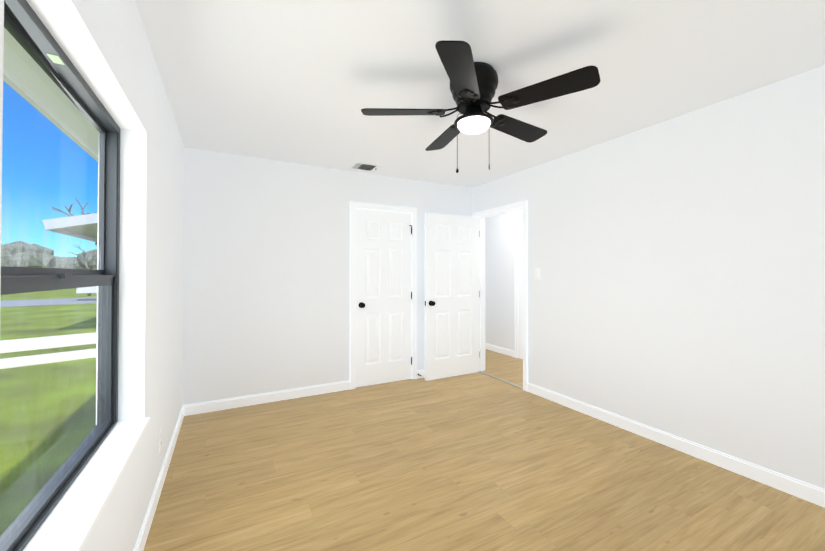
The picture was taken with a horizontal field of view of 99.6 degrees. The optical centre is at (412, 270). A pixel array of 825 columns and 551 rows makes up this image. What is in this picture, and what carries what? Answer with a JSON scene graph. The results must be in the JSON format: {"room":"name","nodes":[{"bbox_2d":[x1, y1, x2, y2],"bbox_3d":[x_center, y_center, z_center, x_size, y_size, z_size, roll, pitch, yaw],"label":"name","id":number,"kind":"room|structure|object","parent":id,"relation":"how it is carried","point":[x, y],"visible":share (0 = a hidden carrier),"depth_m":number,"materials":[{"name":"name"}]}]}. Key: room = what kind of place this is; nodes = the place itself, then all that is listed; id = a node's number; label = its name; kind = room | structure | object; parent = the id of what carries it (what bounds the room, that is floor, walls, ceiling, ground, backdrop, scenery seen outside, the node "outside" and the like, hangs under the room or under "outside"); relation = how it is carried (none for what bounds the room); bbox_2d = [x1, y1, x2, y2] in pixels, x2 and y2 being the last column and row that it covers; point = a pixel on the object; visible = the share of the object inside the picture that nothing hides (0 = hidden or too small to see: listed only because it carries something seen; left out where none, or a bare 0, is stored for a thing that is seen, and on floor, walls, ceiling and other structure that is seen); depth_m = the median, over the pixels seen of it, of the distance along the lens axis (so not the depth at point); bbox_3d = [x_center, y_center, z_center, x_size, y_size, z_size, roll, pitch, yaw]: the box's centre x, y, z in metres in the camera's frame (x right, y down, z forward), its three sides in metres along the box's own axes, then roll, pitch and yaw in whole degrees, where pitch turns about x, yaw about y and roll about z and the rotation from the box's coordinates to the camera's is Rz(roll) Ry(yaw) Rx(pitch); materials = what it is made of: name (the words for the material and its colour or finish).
{"room":"empty bedroom","nodes":[
{"label":"empty bedroom","id":0,"kind":"room"},
{"bbox_2d":[0,0,183,550],"bbox_3d":[-1.641,0.161,2.146,0.180,2.900,6.890,0,-1,-28],"label":"wall","id":1,"kind":"structure","parent":0,"point":[104,45],"depth_m":1.68,"materials":[{"name":"white paint"}]},
{"bbox_2d":[3,27,97,161],"bbox_3d":[-2.012,-1.236,1.963,0.660,0.190,7.650,0,-1,-28],"label":"roof eave","id":2,"kind":"object","parent":1,"relation":"attached to","point":[33,69],"depth_m":2.31,"materials":[{"name":"grey"}]},
{"bbox_2d":[0,0,119,550],"bbox_3d":[-1.128,0.014,1.095,0.074,1.388,1.230,0,-1,-28],"label":"window","id":3,"kind":"structure","parent":1,"relation":"in","point":[27,29],"depth_m":1.26,"materials":[{"name":"grey"}]},
{"bbox_2d":[23,417,149,550],"bbox_3d":[-1.049,0.720,1.129,0.127,0.022,1.230,0,-1,-28],"label":"window sill","id":4,"kind":"structure","parent":1,"relation":"attached to","point":[69,522],"depth_m":1.10,"materials":[{"name":"white paint"}]},
{"bbox_2d":[133,405,184,550],"bbox_3d":[-1.040,1.254,1.208,0.013,0.095,4.450,0,-1,-28],"label":"baseboard","id":5,"kind":"structure","parent":1,"relation":"attached to","point":[141,541],"depth_m":1.97,"materials":[{"name":"white paint"}]},
{"bbox_2d":[159,428,161,452],"bbox_3d":[-1.514,1.021,2.097,0.007,0.116,0.070,0,-1,-28],"label":"outlet","id":6,"kind":"object","parent":1,"relation":"attached to","point":[160,439],"visible":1,"depth_m":2.08,"materials":[{"name":"white plastic"}]},
{"bbox_2d":[183,147,471,404],"bbox_3d":[-0.670,0.105,4.005,3.280,2.450,0.120,0,-1,-28],"label":"wall","id":7,"kind":"structure","parent":0,"point":[266,293],"depth_m":3.54,"materials":[{"name":"white paint"}]},
{"bbox_2d":[185,381,349,415],"bbox_3d":[-1.378,1.278,3.540,1.544,0.095,0.013,0,-1,-28],"label":"baseboard","id":8,"kind":"structure","parent":7,"relation":"attached to","point":[204,407],"depth_m":3.48,"materials":[{"name":"white paint"}]},
{"bbox_2d":[355,209,411,387],"bbox_3d":[-0.326,0.313,4.144,0.743,2.030,0.171,0,-1,-28],"label":"closet door","id":9,"kind":"structure","parent":7,"relation":"in","point":[383,296],"depth_m":4.11,"materials":[{"name":"white paint"}]},
{"bbox_2d":[350,201,416,389],"bbox_3d":[-0.352,0.281,4.161,0.848,2.103,0.140,0,-1,-28],"label":"door frame","id":10,"kind":"structure","parent":7,"relation":"attached to","point":[353,205],"depth_m":4.06,"materials":[{"name":"white paint"}]},
{"bbox_2d":[417,370,424,378],"bbox_3d":[0.435,1.288,4.489,0.864,0.095,0.040,0,-1,-28],"label":"baseboard","id":11,"kind":"structure","parent":7,"relation":"attached to","point":[421,372],"depth_m":4.32,"materials":[{"name":"white paint"}]},
{"bbox_2d":[135,0,824,187],"bbox_3d":[0.310,-1.203,3.197,4.600,0.150,6.890,0,-1,-28],"label":"ceiling","id":12,"kind":"structure","parent":0,"point":[305,82],"depth_m":1.95,"materials":[{"name":"white paint"}]},
{"bbox_2d":[349,162,382,171],"bbox_3d":[-0.507,-1.113,3.775,0.300,0.017,0.230,0,-1,-28],"label":"ceiling vent","id":13,"kind":"object","parent":12,"relation":"in","point":[365,166],"visible":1,"depth_m":3.76,"materials":[{"name":"silver metal"}]},
{"bbox_2d":[361,40,599,172],"bbox_3d":[0.369,-0.851,2.054,1.240,0.577,1.246,0,-1,-28],"label":"ceiling fan","id":14,"kind":"object","parent":12,"relation":"hanging from","point":[473,86],"visible":1,"depth_m":1.90,"materials":[{"name":"black metal"}]},
{"bbox_2d":[143,349,824,550],"bbox_3d":[0.310,1.382,3.170,4.600,0.120,6.890,0,-1,-28],"label":"floor","id":15,"kind":"structure","parent":0,"point":[477,461],"depth_m":2.15,"materials":[{"name":"brown wood"}]},
{"bbox_2d":[479,371,522,388],"bbox_3d":[1.065,1.329,4.257,0.040,0.008,0.806,0,-1,-28],"label":"threshold strip","id":16,"kind":"object","parent":15,"relation":"on","point":[501,380],"visible":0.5,"depth_m":4.21,"materials":[{"name":"beige wood"}]},
{"bbox_2d":[485,210,522,357],"bbox_3d":[2.260,0.108,4.288,0.120,2.450,6.770,0,-1,-28],"label":"wall","id":17,"kind":"structure","parent":0,"point":[499,289],"depth_m":5.62,"materials":[{"name":"white paint"}]},
{"bbox_2d":[485,343,514,356],"bbox_3d":[1.131,1.306,6.260,0.013,0.095,1.964,0,-1,-28],"label":"baseboard","id":18,"kind":"structure","parent":17,"relation":"attached to","point":[505,351],"depth_m":5.68,"materials":[{"name":"white paint"}]},
{"bbox_2d":[472,65,824,489],"bbox_3d":[1.388,0.103,3.756,0.120,2.450,6.650,0,-1,-28],"label":"wall","id":19,"kind":"structure","parent":0,"point":[677,288],"depth_m":2.46,"materials":[{"name":"white paint"}]},
{"bbox_2d":[425,212,478,380],"bbox_3d":[0.514,0.316,4.413,0.811,2.030,0.171,0,-1,-28],"label":"entry door","id":20,"kind":"structure","parent":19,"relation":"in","point":[451,295],"depth_m":4.38,"materials":[{"name":"white paint"}]},
{"bbox_2d":[473,200,527,390],"bbox_3d":[1.104,0.282,4.288,0.160,2.103,0.938,0,-1,-28],"label":"door frame","id":21,"kind":"structure","parent":19,"relation":"attached to","point":[521,262],"depth_m":4.64,"materials":[{"name":"white paint"}]},
{"bbox_2d":[535,268,539,278],"bbox_3d":[1.331,0.037,3.721,0.013,0.116,0.070,0,-1,-28],"label":"light switch","id":22,"kind":"object","parent":19,"relation":"attached to","point":[537,273],"visible":1,"depth_m":3.71,"materials":[{"name":"white plastic"}]},
{"bbox_2d":[527,383,824,507],"bbox_3d":[2.076,1.265,2.306,0.013,0.095,3.464,0,-1,-28],"label":"baseboard","id":23,"kind":"structure","parent":19,"relation":"attached to","point":[795,487],"depth_m":2.43,"materials":[{"name":"white paint"}]},
{"label":"outside","id":24,"kind":"structure","parent":0,"visible":0},
{"bbox_2d":[0,288,96,535],"bbox_3d":[-138.566,1.510,-17.217,259.840,0.200,420.000,0,-1,-28],"label":"grass","id":25,"kind":"structure","parent":24,"point":[32,418],"depth_m":4.38,"materials":[{"name":"green plant"}]},
{"bbox_2d":[1,254,16,266],"bbox_3d":[-42.836,-0.160,36.104,3.782,4.270,4.037,0,-1,-28],"label":"tree","id":26,"kind":"object","parent":25,"relation":"on","point":[5,259],"depth_m":35.42,"materials":[{"name":"grey plant"}]},
{"bbox_2d":[1,241,55,267],"bbox_3d":[-42.138,-0.604,37.378,5.845,5.177,4.992,0,-1,-28],"label":"tree","id":27,"kind":"object","parent":25,"relation":"on","point":[29,255],"depth_m":36.61,"materials":[{"name":"grey plant"}]},
{"bbox_2d":[0,297,96,368],"bbox_3d":[-19.311,1.727,14.261,59.330,0.020,32.647,0,-1,-28],"label":"path","id":28,"kind":"structure","parent":25,"relation":"on","point":[49,342],"depth_m":7.84,"materials":[{"name":"beige concrete"}]},
{"bbox_2d":[76,286,96,292],"bbox_3d":[-18.351,1.318,21.990,4.464,0.950,2.420,0,-1,-28],"label":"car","id":29,"kind":"object","parent":28,"relation":"on","point":[93,289],"depth_m":20.41,"materials":[{"name":"white metal"}]},
{"bbox_2d":[50,257,75,267],"bbox_3d":[-45.026,0.132,45.672,4.901,3.877,4.418,0,-1,-28],"label":"tree","id":30,"kind":"object","parent":25,"relation":"on","point":[62,260],"depth_m":44.48,"materials":[{"name":"grey plant"}]},
{"bbox_2d":[42,213,97,241],"bbox_3d":[-8.627,-0.274,12.554,4.444,3.985,7.020,0,-1,-28],"label":"carport","id":31,"kind":"object","parent":25,"relation":"on","point":[70,228],"depth_m":8.88,"materials":[{"name":"grey"}]},
{"bbox_2d":[52,198,95,216],"bbox_3d":[-13.986,-0.925,17.099,4.495,5.395,4.379,0,-1,-28],"label":"tree","id":32,"kind":"object","parent":25,"relation":"on","point":[69,209],"depth_m":14.93,"materials":[{"name":"grey plant"}]},
{"bbox_2d":[60,259,96,269],"bbox_3d":[-39.112,0.132,41.540,3.843,3.782,4.059,0,-1,-28],"label":"tree","id":33,"kind":"object","parent":25,"relation":"on","point":[74,264],"depth_m":39.74,"materials":[{"name":"grey plant"}]},
{"bbox_2d":[68,242,96,295],"bbox_3d":[-23.408,-0.268,26.031,3.615,4.268,3.085,0,-1,-28],"label":"tree","id":34,"kind":"object","parent":25,"relation":"on","point":[87,267],"depth_m":25.75,"materials":[{"name":"grey plant"}]},
{"bbox_2d":[77,249,96,268],"bbox_3d":[-36.698,-0.513,42.499,5.976,5.105,4.457,0,-1,-28],"label":"tree","id":35,"kind":"object","parent":25,"relation":"on","point":[91,262],"depth_m":40.06,"materials":[{"name":"grey plant"}]}
]}

